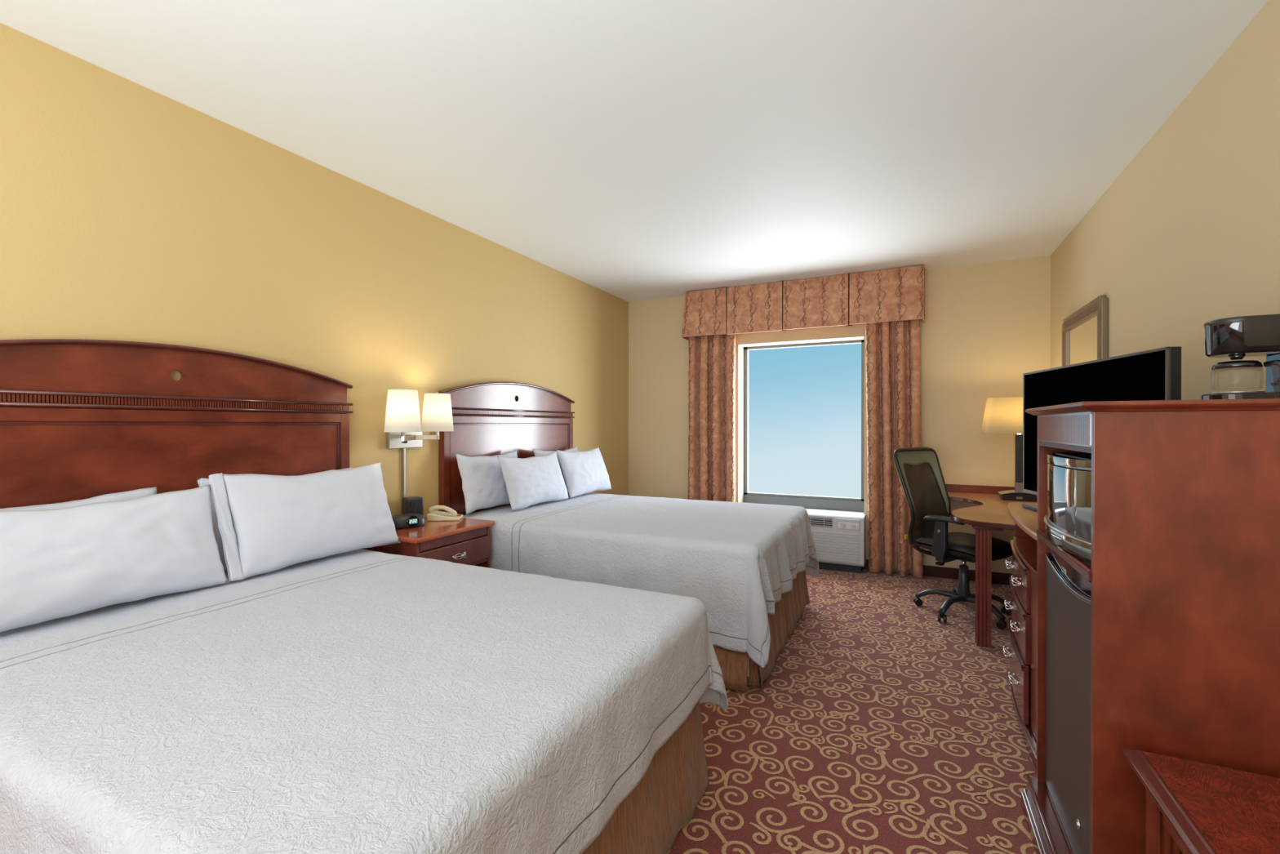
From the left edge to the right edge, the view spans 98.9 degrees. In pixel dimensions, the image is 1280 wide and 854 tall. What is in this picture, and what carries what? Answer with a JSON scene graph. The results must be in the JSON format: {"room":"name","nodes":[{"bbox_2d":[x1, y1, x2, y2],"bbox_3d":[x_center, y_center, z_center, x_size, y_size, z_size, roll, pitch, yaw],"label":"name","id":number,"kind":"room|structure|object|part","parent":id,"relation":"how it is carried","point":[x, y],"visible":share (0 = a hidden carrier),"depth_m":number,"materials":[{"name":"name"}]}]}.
{"room":"hotel room","nodes":[
{"label":"hotel room","id":0,"kind":"room"},
{"bbox_2d":[0,22,628,517],"bbox_3d":[-1.829,-0.032,2.782,0.120,2.720,8.050,0,0,26],"label":"wall","id":1,"kind":"structure","parent":0,"point":[130,211],"depth_m":2.65,"materials":[{"name":"yellow paint"}]},
{"bbox_2d":[0,338,352,508],"bbox_3d":[-1.952,0.342,2.317,0.062,1.376,1.584,0,0,26],"label":"headboard","id":2,"kind":"object","parent":1,"relation":"attached to","point":[80,419],"visible":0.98,"depth_m":2.22,"materials":[{"name":"brown wood"}]},
{"bbox_3d":[-1.963,0.479,2.322,0.038,1.002,1.460,0,0,26],"label":"recessed panel","id":3,"kind":"part","parent":2,"relation":"part of","materials":[{"name":"brown wood"}]},
{"bbox_3d":[-1.942,0.479,2.312,0.008,1.002,1.460,0,0,26],"label":"moulding","id":4,"kind":"part","parent":2,"relation":"part of","materials":[{"name":"brown wood"}]},
{"bbox_3d":[-1.968,-0.200,2.322,0.028,0.260,1.560,0,0,26],"label":"arched panel","id":5,"kind":"part","parent":2,"relation":"part of","materials":[{"name":"brown wood"}]},
{"bbox_3d":[-1.958,0.480,2.320,0.050,1.100,1.560,0,0,26],"label":"frame","id":6,"kind":"part","parent":2,"relation":"part of","materials":[{"name":"brown wood"}]},
{"bbox_3d":[-1.952,-0.080,2.315,0.062,0.014,1.584,0,0,26],"label":"bead moulding","id":7,"kind":"part","parent":2,"relation":"part of","materials":[{"name":"brown wood"}]},
{"bbox_3d":[-1.952,-0.122,2.315,0.062,0.014,1.584,0,0,26],"label":"bead moulding","id":8,"kind":"part","parent":2,"relation":"part of","materials":[{"name":"brown wood"}]},
{"bbox_2d":[383,386,453,497],"bbox_3d":[-1.358,0.203,3.236,0.335,0.848,0.551,0,0,10],"label":"wall sconce","id":9,"kind":"object","parent":1,"relation":"attached to","point":[403,428],"visible":0.94,"depth_m":3.31,"materials":[{"name":"white fabric"}]},
{"bbox_3d":[-1.318,-0.088,3.045,0.192,0.232,0.192,0,0,26],"label":"lamp shade","id":10,"kind":"part","parent":9,"relation":"part of","materials":[{"name":"white fabric"}]},
{"bbox_3d":[-1.460,0.378,3.388,0.015,0.497,0.018,0,0,26],"label":"cord","id":11,"kind":"part","parent":9,"relation":"part of","materials":[{"name":"silver metal"}]},
{"bbox_3d":[-1.453,0.078,3.385,0.029,0.103,0.252,0,0,26],"label":"plate","id":12,"kind":"part","parent":9,"relation":"part of","materials":[{"name":"silver metal"}]},
{"bbox_3d":[-1.345,0.036,3.191,0.021,0.087,0.319,0,0,-11],"label":"lamp arm","id":13,"kind":"part","parent":9,"relation":"part of","materials":[{"name":"silver metal"}]},
{"bbox_3d":[-1.311,0.035,3.374,0.143,0.087,0.021,0,0,-25],"label":"lamp arm","id":14,"kind":"part","parent":9,"relation":"part of","materials":[{"name":"silver metal"}]},
{"bbox_3d":[-1.257,-0.089,3.399,0.192,0.232,0.192,0,0,26],"label":"lamp shade","id":15,"kind":"part","parent":9,"relation":"part of","materials":[{"name":"white fabric"}]},
{"bbox_2d":[437,381,574,515],"bbox_3d":[-0.973,0.335,4.335,0.062,1.376,1.584,0,0,26],"label":"headboard","id":16,"kind":"object","parent":1,"relation":"attached to","point":[487,418],"visible":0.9,"depth_m":4.11,"materials":[{"name":"brown wood"}]},
{"bbox_3d":[-0.984,0.472,4.341,0.038,1.002,1.460,0,0,26],"label":"recessed panel","id":17,"kind":"part","parent":16,"relation":"part of","materials":[{"name":"brown wood"}]},
{"bbox_3d":[-0.988,-0.207,4.341,0.028,0.260,1.560,0,0,26],"label":"arched panel","id":18,"kind":"part","parent":16,"relation":"part of","materials":[{"name":"brown wood"}]},
{"bbox_3d":[-0.963,0.472,4.331,0.008,1.002,1.460,0,0,26],"label":"moulding","id":19,"kind":"part","parent":16,"relation":"part of","materials":[{"name":"brown wood"}]},
{"bbox_3d":[-0.973,-0.129,4.334,0.062,0.014,1.584,0,0,26],"label":"bead moulding","id":20,"kind":"part","parent":16,"relation":"part of","materials":[{"name":"brown wood"}]},
{"bbox_3d":[-0.973,-0.087,4.334,0.062,0.014,1.584,0,0,26],"label":"bead moulding","id":21,"kind":"part","parent":16,"relation":"part of","materials":[{"name":"brown wood"}]},
{"bbox_2d":[0,0,1268,302],"bbox_3d":[-0.038,-1.448,1.909,4.100,0.120,8.050,0,0,26],"label":"ceiling","id":22,"kind":"structure","parent":0,"point":[630,150],"depth_m":2.38,"materials":[{"name":"white paint"}]},
{"bbox_2d":[628,255,1050,573],"bbox_3d":[1.675,-0.041,5.445,3.860,2.720,0.300,0,0,26],"label":"wall","id":23,"kind":"structure","parent":0,"point":[986,326],"depth_m":4.79,"materials":[{"name":"beige paint"}]},
{"bbox_2d":[737,336,864,514],"bbox_3d":[1.608,-0.008,5.479,1.200,1.675,0.298,0,0,26],"label":"trim","id":24,"kind":"structure","parent":23,"relation":"attached to","point":[740,347],"depth_m":5.63,"materials":[{"name":"beige paint"}]},
{"bbox_2d":[680,265,924,340],"bbox_3d":[1.473,-1.158,5.254,2.241,0.479,0.213,0,0,26],"label":"window valance","id":25,"kind":"object","parent":23,"relation":"attached to","point":[896,294],"visible":1,"depth_m":5.09,"materials":[{"name":"brown fabric"}]},
{"bbox_3d":[0.642,-1.158,5.554,0.474,0.463,0.028,0,0,26],"label":"valance panel","id":26,"kind":"part","parent":25,"relation":"part of","materials":[{"name":"brown fabric"}]},
{"bbox_2d":[688,333,735,502],"bbox_3d":[0.735,0.170,5.632,0.509,2.281,0.142,0,0,29],"label":"curtain","id":27,"kind":"object","parent":25,"relation":"hanging from","point":[712,357],"visible":0.74,"depth_m":5.62,"materials":[{"name":"brown fabric"}]},
{"bbox_3d":[1.109,-1.154,5.328,0.538,0.469,0.028,0,0,26],"label":"valance panel","id":28,"kind":"part","parent":25,"relation":"part of","materials":[{"name":"brown fabric"}]},
{"bbox_3d":[1.621,-1.155,5.079,0.578,0.465,0.028,0,0,26],"label":"valance panel","id":29,"kind":"part","parent":25,"relation":"part of","materials":[{"name":"brown fabric"}]},
{"bbox_3d":[2.159,-1.156,4.818,0.594,0.461,0.028,0,0,26],"label":"valance panel","id":30,"kind":"part","parent":25,"relation":"part of","materials":[{"name":"brown fabric"}]},
{"bbox_2d":[865,319,923,577],"bbox_3d":[2.264,0.173,4.889,0.472,2.281,0.144,0,0,26],"label":"curtain","id":31,"kind":"object","parent":25,"relation":"hanging from","point":[892,352],"visible":0.91,"depth_m":4.88,"materials":[{"name":"brown fabric"}]},
{"bbox_2d":[743,339,864,511],"bbox_3d":[1.644,-0.012,5.553,1.192,1.659,0.072,0,0,26],"label":"window","id":32,"kind":"structure","parent":23,"relation":"in","point":[819,502],"depth_m":5.52,"materials":[{"name":"grey metal"}]},
{"bbox_2d":[805,508,863,514],"bbox_3d":[1.602,0.823,5.471,1.192,0.012,0.302,0,0,26],"label":"trim","id":33,"kind":"structure","parent":23,"relation":"attached to","point":[810,509],"depth_m":5.30,"materials":[{"name":"grey plastic"}]},
{"bbox_2d":[862,559,1012,584],"bbox_3d":[1.606,1.272,5.309,3.834,0.094,0.013,0,0,26],"label":"baseboard","id":34,"kind":"structure","parent":23,"relation":"attached to","point":[928,571],"depth_m":4.77,"materials":[{"name":"brown wood"}]},
{"bbox_2d":[666,568,1036,853],"bbox_3d":[-0.067,1.371,1.860,4.060,0.082,7.880,0,0,26],"label":"floor","id":35,"kind":"structure","parent":0,"point":[880,725],"depth_m":2.32,"materials":[{"name":"red carpet"}]},
{"bbox_2d":[361,517,494,568],"bbox_3d":[-1.242,0.954,3.229,0.509,0.744,0.614,0,0,26],"label":"nightstand","id":36,"kind":"object","parent":35,"relation":"on","point":[467,541],"visible":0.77,"depth_m":3.12,"materials":[{"name":"brown wood"}]},
{"bbox_2d":[391,512,425,528],"bbox_3d":[-1.359,0.546,3.200,0.196,0.072,0.139,0,0,-42],"label":"clock radio","id":37,"kind":"object","parent":36,"relation":"on","point":[403,521],"visible":0.88,"depth_m":3.15,"materials":[{"name":"grey plastic"}]},
{"bbox_2d":[401,496,423,515],"bbox_3d":[-1.395,0.506,3.362,0.104,0.150,0.091,0,0,-44],"label":"outlet box","id":38,"kind":"object","parent":36,"relation":"on","point":[411,504],"visible":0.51,"depth_m":3.33,"materials":[{"name":"grey plastic"}]},
{"bbox_2d":[426,505,463,521],"bbox_3d":[-1.226,0.534,3.452,0.193,0.094,0.146,0,0,-7],"label":"telephone","id":39,"kind":"object","parent":36,"relation":"on","point":[434,515],"visible":1,"depth_m":3.40,"materials":[{"name":"beige plastic"}]},
{"bbox_3d":[-1.054,0.736,3.137,0.022,0.138,0.566,0,0,26],"label":"drawer","id":40,"kind":"part","parent":36,"relation":"part of","materials":[{"name":"brown wood"}]},
{"bbox_3d":[-1.024,0.735,3.133,0.034,0.036,0.106,0,0,26],"label":"handle","id":41,"kind":"part","parent":36,"relation":"part of","materials":[{"name":"silver metal"}]},
{"bbox_2d":[582,700,709,853],"bbox_3d":[-1.001,0.991,1.796,2.083,0.658,1.609,0,0,26],"label":"bed","id":42,"kind":"object","parent":35,"relation":"on","point":[650,820],"visible":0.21,"depth_m":1.71,"materials":[{"name":"brown wood"}]},
{"bbox_2d":[0,548,728,853],"bbox_3d":[-0.951,0.852,1.776,2.062,0.465,1.690,0,0,26],"label":"bedspread","id":43,"kind":"object","parent":42,"relation":"on","point":[357,701],"visible":0.93,"depth_m":1.25,"materials":[{"name":"fabric"}]},
{"bbox_2d":[0,486,156,511],"bbox_3d":[-2.044,0.425,1.817,0.148,0.382,0.762,0,0,24],"label":"pillow","id":44,"kind":"object","parent":43,"relation":"on","point":[130,495],"visible":0.07,"depth_m":2.00,"materials":[{"name":"white fabric"}]},
{"bbox_2d":[0,484,229,631],"bbox_3d":[-1.852,0.427,1.833,0.202,0.388,0.800,0,0,24],"label":"pillow","id":45,"kind":"object","parent":43,"relation":"on","point":[55,563],"visible":1,"depth_m":1.83,"materials":[{"name":"white fabric"}]},
{"bbox_2d":[196,466,351,571],"bbox_3d":[-1.663,0.415,2.608,0.157,0.405,0.724,0,0,29],"label":"pillow","id":46,"kind":"object","parent":43,"relation":"on","point":[202,482],"visible":0.02,"depth_m":2.31,"materials":[{"name":"white fabric"}]},
{"bbox_2d":[208,462,400,581],"bbox_3d":[-1.507,0.403,2.564,0.206,0.427,0.815,0,0,25],"label":"pillow","id":47,"kind":"object","parent":43,"relation":"on","point":[280,522],"visible":1,"depth_m":2.42,"materials":[{"name":"white fabric"}]},
{"bbox_2d":[713,570,809,692],"bbox_3d":[-0.004,0.967,3.850,2.093,0.693,1.606,0,0,26],"label":"bed","id":48,"kind":"object","parent":35,"relation":"on","point":[739,671],"visible":0.19,"depth_m":3.05,"materials":[{"name":"brown wood"}]},
{"bbox_2d":[462,493,818,667],"bbox_3d":[0.051,0.862,3.824,2.077,0.566,1.727,0,0,26],"label":"bedspread","id":49,"kind":"object","parent":48,"relation":"on","point":[738,559],"visible":0.86,"depth_m":3.12,"materials":[{"name":"fabric"}]},
{"bbox_2d":[454,450,517,515],"bbox_3d":[-1.038,0.374,3.894,0.150,0.406,0.642,0,0,27],"label":"pillow","id":50,"kind":"object","parent":49,"relation":"on","point":[483,483],"visible":0.67,"depth_m":3.74,"materials":[{"name":"white fabric"}]},
{"bbox_2d":[497,451,568,510],"bbox_3d":[-0.768,0.383,4.064,0.202,0.377,0.701,0,0,27],"label":"pillow","id":51,"kind":"object","parent":49,"relation":"on","point":[533,480],"visible":1,"depth_m":3.93,"materials":[{"name":"white fabric"}]},
{"bbox_2d":[533,445,577,491],"bbox_3d":[-0.669,0.371,4.660,0.159,0.401,0.664,0,0,29],"label":"pillow","id":52,"kind":"object","parent":49,"relation":"on","point":[537,452],"visible":0.09,"depth_m":4.57,"materials":[{"name":"white fabric"}]},
{"bbox_2d":[556,446,611,497],"bbox_3d":[-0.460,0.377,4.703,0.212,0.390,0.688,0,0,29],"label":"pillow","id":53,"kind":"object","parent":49,"relation":"on","point":[584,472],"visible":1,"depth_m":4.57,"materials":[{"name":"white fabric"}]},
{"bbox_2d":[807,510,866,573],"bbox_3d":[1.560,1.064,5.197,1.063,0.510,0.254,0,0,26],"label":"air conditioner","id":54,"kind":"object","parent":35,"relation":"on","point":[839,539],"visible":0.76,"depth_m":4.97,"materials":[{"name":"grey plastic"}]},
{"bbox_2d":[808,517,831,527],"bbox_3d":[1.416,0.876,5.153,0.743,0.075,0.005,0,0,26],"label":"vent","id":55,"kind":"object","parent":54,"relation":"attached to","point":[814,522],"depth_m":5.03,"materials":[{"name":"grey plastic"}]},
{"bbox_2d":[810,529,857,563],"bbox_3d":[1.514,1.084,5.102,0.963,0.264,0.009,0,0,26],"label":"grille","id":56,"kind":"object","parent":54,"relation":"attached to","point":[832,546],"depth_m":4.97,"materials":[{"name":"grey plastic"}]},
{"bbox_3d":[1.871,0.879,4.930,0.200,0.096,0.008,0,0,26],"label":"control panel","id":57,"kind":"part","parent":54,"relation":"part of","materials":[{"name":"grey plastic"}]},
{"bbox_3d":[1.869,0.887,4.926,0.174,0.056,0.002,0,0,26],"label":"dial plate","id":58,"kind":"part","parent":54,"relation":"part of","materials":[{"name":"white plastic"}]},
{"bbox_2d":[893,446,1012,629],"bbox_3d":[2.267,0.739,3.915,0.646,1.165,0.723,0,0,-30],"label":"office chair","id":59,"kind":"object","parent":35,"relation":"on","point":[919,471],"visible":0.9,"depth_m":3.99,"materials":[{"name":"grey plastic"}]},
{"bbox_3d":[2.162,0.546,4.107,0.529,0.780,0.255,0,0,-30],"label":"frame","id":60,"kind":"part","parent":59,"relation":"part of","materials":[{"name":"black plastic"}]},
{"bbox_3d":[2.065,0.628,3.729,0.087,0.043,0.268,0,0,-30],"label":"armrest","id":61,"kind":"part","parent":59,"relation":"part of","materials":[{"name":"grey plastic"}]},
{"bbox_3d":[2.119,0.780,3.788,0.195,0.277,0.098,0,0,-30],"label":"arm post","id":62,"kind":"part","parent":59,"relation":"part of","materials":[{"name":"grey plastic"}]},
{"bbox_3d":[2.145,0.933,3.815,0.226,0.030,0.041,0,0,-29],"label":"lever","id":63,"kind":"part","parent":59,"relation":"part of","materials":[{"name":"black plastic"}]},
{"bbox_3d":[2.305,0.835,3.863,0.490,0.110,0.490,0,0,-30],"label":"seat","id":64,"kind":"part","parent":59,"relation":"part of","materials":[{"name":"black fabric"}]},
{"bbox_2d":[945,484,1036,648],"bbox_3d":[2.575,0.912,3.902,0.860,0.822,1.694,0,0,26],"label":"desk","id":65,"kind":"object","parent":35,"relation":"on","point":[991,513],"visible":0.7,"depth_m":3.31,"materials":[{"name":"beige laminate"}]},
{"bbox_3d":[2.085,0.961,3.327,0.076,0.728,0.076,0,0,26],"label":"leg","id":66,"kind":"part","parent":65,"relation":"part of","materials":[{"name":"brown wood"}]},
{"bbox_2d":[981,396,1036,501],"bbox_3d":[2.937,0.168,4.244,0.490,0.790,0.300,0,0,26],"label":"desk lamp","id":67,"kind":"object","parent":65,"relation":"on","point":[1002,415],"visible":0.66,"depth_m":4.19,"materials":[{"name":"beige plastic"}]},
{"bbox_3d":[2.937,-0.089,4.243,0.490,0.275,0.300,0,0,26],"label":"lamp shade","id":68,"kind":"part","parent":67,"relation":"part of","materials":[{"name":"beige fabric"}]},
{"bbox_3d":[2.937,0.510,4.245,0.260,0.026,0.164,0,0,26],"label":"plate","id":69,"kind":"part","parent":67,"relation":"part of","materials":[{"name":"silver metal"}]},
{"bbox_2d":[1002,502,1036,769],"bbox_3d":[1.950,0.869,2.347,0.621,0.918,1.230,0,0,26],"label":"dresser","id":70,"kind":"object","parent":35,"relation":"on","point":[1022,624],"visible":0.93,"depth_m":2.39,"materials":[{"name":"brown wood"}]},
{"bbox_3d":[1.863,1.139,2.784,0.034,0.036,0.106,0,0,26],"label":"handle","id":71,"kind":"part","parent":70,"relation":"part of","materials":[{"name":"silver metal"}]},
{"bbox_3d":[1.869,0.902,2.781,0.034,0.036,0.106,0,0,26],"label":"handle","id":72,"kind":"part","parent":70,"relation":"part of","materials":[{"name":"silver metal"}]},
{"bbox_3d":[1.872,0.697,2.779,0.034,0.036,0.106,0,0,26],"label":"handle","id":73,"kind":"part","parent":70,"relation":"part of","materials":[{"name":"silver metal"}]},
{"bbox_3d":[1.693,1.141,2.489,0.034,0.036,0.106,0,0,26],"label":"handle","id":74,"kind":"part","parent":70,"relation":"part of","materials":[{"name":"silver metal"}]},
{"bbox_3d":[1.698,0.903,2.486,0.034,0.036,0.106,0,0,26],"label":"handle","id":75,"kind":"part","parent":70,"relation":"part of","materials":[{"name":"silver metal"}]},
{"bbox_3d":[1.702,0.698,2.483,0.034,0.036,0.106,0,0,26],"label":"handle","id":76,"kind":"part","parent":70,"relation":"part of","materials":[{"name":"silver metal"}]},
{"bbox_3d":[1.800,1.138,2.615,0.032,0.250,0.671,0,0,30],"label":"drawer","id":77,"kind":"part","parent":70,"relation":"part of","materials":[{"name":"brown wood"}]},
{"bbox_3d":[1.805,0.901,2.611,0.032,0.212,0.671,0,0,30],"label":"drawer","id":78,"kind":"part","parent":70,"relation":"part of","materials":[{"name":"brown wood"}]},
{"bbox_3d":[1.809,0.695,2.609,0.032,0.188,0.671,0,0,30],"label":"drawer","id":79,"kind":"part","parent":70,"relation":"part of","materials":[{"name":"brown wood"}]},
{"bbox_2d":[1022,503,1036,511],"bbox_3d":[1.949,0.399,2.701,0.044,0.020,0.170,0,0,11],"label":"remote control","id":80,"kind":"object","parent":70,"relation":"on","point":[1030,506],"visible":0.52,"depth_m":2.72,"materials":[{"name":"black plastic"}]},
{"bbox_2d":[1022,346,1181,494],"bbox_3d":[1.819,0.074,2.235,0.170,0.672,0.943,0,0,11],"label":"television","id":81,"kind":"object","parent":70,"relation":"on","point":[1155,374],"visible":0.32,"depth_m":2.13,"materials":[{"name":"black plastic"}]},
{"bbox_2d":[1021,398,1279,853],"bbox_3d":[1.503,0.635,1.488,0.676,1.394,0.695,0,0,26],"label":"cabinet","id":82,"kind":"object","parent":35,"relation":"on","point":[1183,570],"visible":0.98,"depth_m":1.27,"materials":[{"name":"brown wood"}]},
{"bbox_3d":[1.657,0.597,1.754,0.632,1.271,0.020,0,0,26],"label":"panel","id":83,"kind":"part","parent":82,"relation":"part of","materials":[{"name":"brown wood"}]},
{"bbox_2d":[1044,781,1073,853],"bbox_3d":[1.527,1.218,1.478,0.602,0.006,0.595,0,0,26],"label":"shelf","id":84,"kind":"object","parent":82,"relation":"attached to","point":[1064,838],"depth_m":1.69,"materials":[{"name":"brown wood"}]},
{"bbox_2d":[1036,528,1090,581],"bbox_3d":[1.516,0.365,1.480,0.627,0.027,0.595,0,0,26],"label":"shelf","id":85,"kind":"object","parent":82,"relation":"attached to","point":[1082,565],"depth_m":1.50,"materials":[{"name":"brown wood"}]},
{"bbox_2d":[1044,547,1090,853],"bbox_3d":[1.487,0.808,1.496,0.528,0.812,0.570,0,0,26],"label":"mini fridge","id":86,"kind":"object","parent":82,"relation":"on","point":[1068,593],"visible":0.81,"depth_m":1.59,"materials":[{"name":"black metal"}]},
{"bbox_3d":[1.258,0.451,1.606,0.012,0.046,0.570,0,0,26],"label":"grip trim","id":87,"kind":"part","parent":86,"relation":"part of","materials":[{"name":"black plastic"}]},
{"bbox_2d":[1044,452,1091,560],"bbox_3d":[1.404,0.218,1.537,0.414,0.268,0.550,0,0,26],"label":"microwave oven","id":88,"kind":"object","parent":82,"relation":"on","point":[1068,518],"visible":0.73,"depth_m":1.50,"materials":[{"name":"silver metal"}]},
{"bbox_3d":[1.269,0.205,1.665,0.039,0.182,0.432,0,0,30],"label":"door","id":89,"kind":"part","parent":88,"relation":"part of","materials":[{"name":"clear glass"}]},
{"bbox_3d":[1.241,0.297,1.616,0.051,0.006,0.546,0,0,26],"label":"door rail","id":90,"kind":"part","parent":88,"relation":"part of","materials":[{"name":"silver metal"}]},
{"bbox_3d":[1.247,0.321,1.613,0.059,0.040,0.546,0,0,26],"label":"trim","id":91,"kind":"part","parent":88,"relation":"part of","materials":[{"name":"silver metal"}]},
{"bbox_3d":[1.250,0.099,1.611,0.057,0.025,0.546,0,0,26],"label":"trim","id":92,"kind":"part","parent":88,"relation":"part of","materials":[{"name":"silver metal"}]},
{"bbox_3d":[1.161,0.206,1.413,0.013,0.182,0.113,0,0,12],"label":"control panel","id":93,"kind":"part","parent":88,"relation":"part of","materials":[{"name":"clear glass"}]},
{"bbox_3d":[1.509,-0.050,1.482,0.662,0.024,0.695,0,0,26],"label":"crown","id":94,"kind":"part","parent":82,"relation":"part of","materials":[{"name":"brown wood"}]},
{"bbox_2d":[1201,313,1279,399],"bbox_3d":[1.625,-0.173,1.430,0.216,0.222,0.134,0,0,26],"label":"coffee maker","id":95,"kind":"object","parent":82,"relation":"on","point":[1234,338],"visible":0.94,"depth_m":1.41,"materials":[{"name":"black plastic"}]},
{"bbox_3d":[1.584,-0.091,1.454,0.100,0.004,0.100,0,0,-13],"label":"hot plate","id":96,"kind":"part","parent":95,"relation":"part of","materials":[{"name":"silver metal"}]},
{"bbox_3d":[1.584,-0.165,1.454,0.094,0.020,0.094,0,0,26],"label":"carafe lid","id":97,"kind":"part","parent":95,"relation":"part of","materials":[{"name":"black plastic"}]},
{"bbox_3d":[1.627,-0.231,1.433,0.216,0.106,0.128,0,0,26],"label":"water tank","id":98,"kind":"part","parent":95,"relation":"part of","materials":[{"name":"black plastic"}]},
{"bbox_3d":[1.609,-0.136,1.385,0.019,0.067,0.045,0,0,-16],"label":"carafe handle","id":99,"kind":"part","parent":95,"relation":"part of","materials":[{"name":"black plastic"}]},
{"bbox_2d":[1122,749,1279,853],"bbox_3d":[1.158,1.034,0.684,0.594,0.600,0.994,0,0,26],"label":"side table","id":100,"kind":"object","parent":35,"relation":"on","point":[1192,806],"visible":1,"depth_m":1.08,"materials":[{"name":"brown wood"}]},
{"bbox_3d":[1.143,1.047,1.183,0.060,0.572,0.060,0,0,26],"label":"leg","id":101,"kind":"part","parent":100,"relation":"part of","materials":[{"name":"brown wood"}]},
{"bbox_3d":[0.907,0.747,0.805,0.036,0.028,0.994,0,0,26],"label":"edge moulding","id":102,"kind":"part","parent":100,"relation":"part of","materials":[{"name":"brown wood"}]},
{"bbox_2d":[1050,0,1279,399],"bbox_3d":[1.752,-0.026,1.045,0.120,2.720,8.050,0,0,26],"label":"wall","id":103,"kind":"structure","parent":0,"point":[1186,237],"depth_m":2.21,"materials":[{"name":"beige paint"}]},
{"bbox_2d":[945,484,1036,495],"bbox_3d":[2.580,0.532,3.907,0.854,0.064,1.679,0,0,26],"label":"backsplash","id":104,"kind":"structure","parent":103,"relation":"attached to","point":[950,487],"depth_m":4.67,"materials":[{"name":"brown wood"}]},
{"bbox_2d":[1062,294,1108,365],"bbox_3d":[2.906,-0.337,3.602,0.035,0.885,0.910,0,0,26],"label":"wall mirror","id":105,"kind":"object","parent":103,"relation":"attached to","point":[1085,332],"visible":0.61,"depth_m":3.49,"materials":[{"name":"beige mirror"}]},
{"bbox_2d":[1067,314,1097,364],"bbox_3d":[2.911,-0.337,3.600,0.006,0.715,0.740,0,0,26],"label":"mirror glass","id":106,"kind":"object","parent":105,"relation":"attached to","point":[1082,331],"depth_m":3.58,"materials":[{"name":"white mirror"}]}
]}

